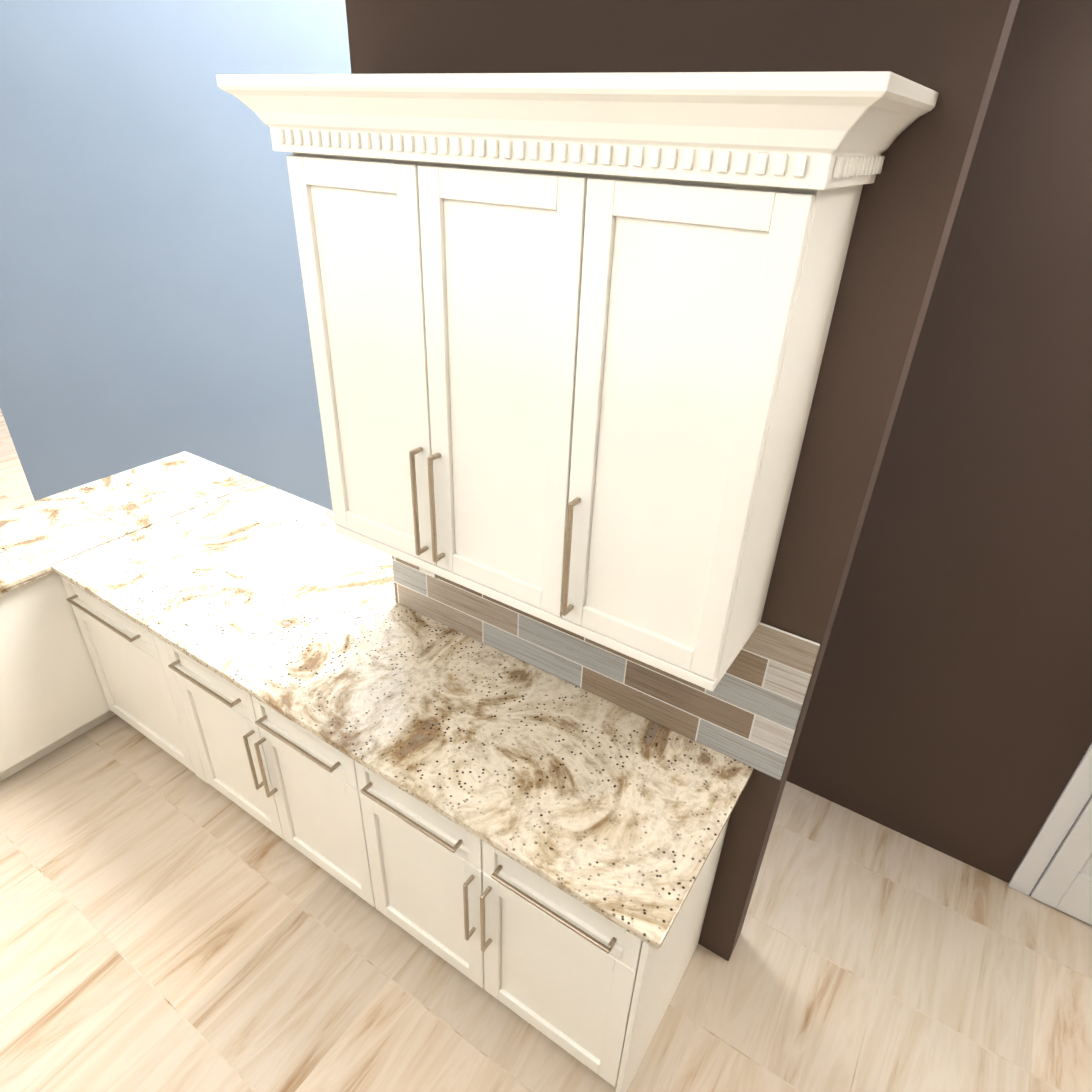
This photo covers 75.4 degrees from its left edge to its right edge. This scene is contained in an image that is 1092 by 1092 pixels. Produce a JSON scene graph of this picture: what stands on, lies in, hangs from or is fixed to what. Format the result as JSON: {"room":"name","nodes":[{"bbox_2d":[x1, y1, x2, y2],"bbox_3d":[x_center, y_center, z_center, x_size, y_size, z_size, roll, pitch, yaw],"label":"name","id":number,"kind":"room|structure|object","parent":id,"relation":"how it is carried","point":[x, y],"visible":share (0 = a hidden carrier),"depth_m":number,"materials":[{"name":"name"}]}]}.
{"room":"kitchen","nodes":[
{"label":"kitchen","id":0,"kind":"room"},
{"bbox_2d":[0,0,350,510],"bbox_3d":[2.245,-3.795,4.001,11.000,7.600,0.132,-6,31,-14],"label":"wall","id":1,"kind":"structure","parent":0,"point":[152,303],"depth_m":3.88,"materials":[{"name":"blue paint"}]},
{"bbox_2d":[0,408,1091,1091],"bbox_3d":[1.459,0.811,3.706,16.000,0.100,16.000,20,35,27],"label":"floor","id":2,"kind":"structure","parent":0,"point":[168,922],"depth_m":2.40,"materials":[{"name":"wood"}]},
{"bbox_2d":[0,572,115,781],"bbox_3d":[-2.580,0.635,2.758,0.570,0.874,2.445,20,35,27],"label":"base cabinet","id":3,"kind":"object","parent":2,"relation":"on","point":[52,697],"depth_m":2.94,"materials":[{"name":"paint"}]},
{"bbox_2d":[0,539,47,593],"bbox_3d":[-2.739,0.371,2.290,0.635,0.037,1.835,20,35,27],"label":"countertop","id":4,"kind":"structure","parent":3,"relation":"on","point":[17,569],"depth_m":2.79,"materials":[{"name":"stone"}]},
{"bbox_2d":[61,577,204,780],"bbox_3d":[-1.525,0.460,3.131,0.731,0.874,0.597,20,35,27],"label":"base cabinet","id":5,"kind":"object","parent":2,"relation":"on","point":[131,665],"depth_m":2.89,"materials":[{"name":"paint"}]},
{"bbox_2d":[0,451,819,948],"bbox_3d":[-0.808,0.006,2.567,3.378,0.523,0.990,20,35,27],"label":"countertop","id":6,"kind":"structure","parent":5,"relation":"on","point":[604,781],"depth_m":2.24,"materials":[{"name":"stone"}]},
{"bbox_2d":[161,639,384,914],"bbox_3d":[-0.829,0.714,2.747,1.096,0.874,0.597,20,35,27],"label":"base cabinet","id":7,"kind":"object","parent":2,"relation":"on","point":[312,795],"depth_m":2.46,"materials":[{"name":"paint"}]},
{"bbox_2d":[365,767,729,1091],"bbox_3d":[-0.040,1.002,2.311,1.035,0.874,0.597,20,35,27],"label":"base cabinet","id":8,"kind":"object","parent":2,"relation":"on","point":[589,987],"depth_m":2.02,"materials":[{"name":"paint"}]},
{"bbox_2d":[345,0,1019,960],"bbox_3d":[0.106,-0.116,2.075,1.480,3.050,0.120,20,35,27],"label":"wall","id":9,"kind":"structure","parent":0,"point":[951,52],"depth_m":1.43,"materials":[{"name":"brown paint"}]},
{"bbox_2d":[419,567,435,577],"bbox_3d":[-0.415,0.050,2.458,0.072,0.116,0.008,20,35,27],"label":"electrical outlet plate","id":10,"kind":"object","parent":9,"relation":"attached to","point":[427,572],"visible":0.1,"depth_m":2.48,"materials":[{"name":"white plastic"}]},
{"bbox_2d":[216,71,938,690],"bbox_3d":[-0.046,-0.403,1.659,1.389,1.151,0.417,20,35,27],"label":"wall cabinet","id":11,"kind":"object","parent":9,"relation":"attached to","point":[568,335],"visible":1,"depth_m":1.43,"materials":[{"name":"paint"}]},
{"bbox_2d":[786,0,1091,889],"bbox_3d":[1.609,-0.125,2.197,2.970,3.050,0.120,20,35,27],"label":"wall","id":12,"kind":"structure","parent":0,"point":[948,708],"depth_m":2.29,"materials":[{"name":"brown paint"}]},
{"bbox_2d":[1008,743,1091,924],"bbox_3d":[2.095,0.354,1.949,0.640,2.510,0.091,20,35,27],"label":"pantry door","id":13,"kind":"structure","parent":12,"relation":"in","point":[1063,884],"depth_m":2.57,"materials":[{"name":"white wood"}]}
]}

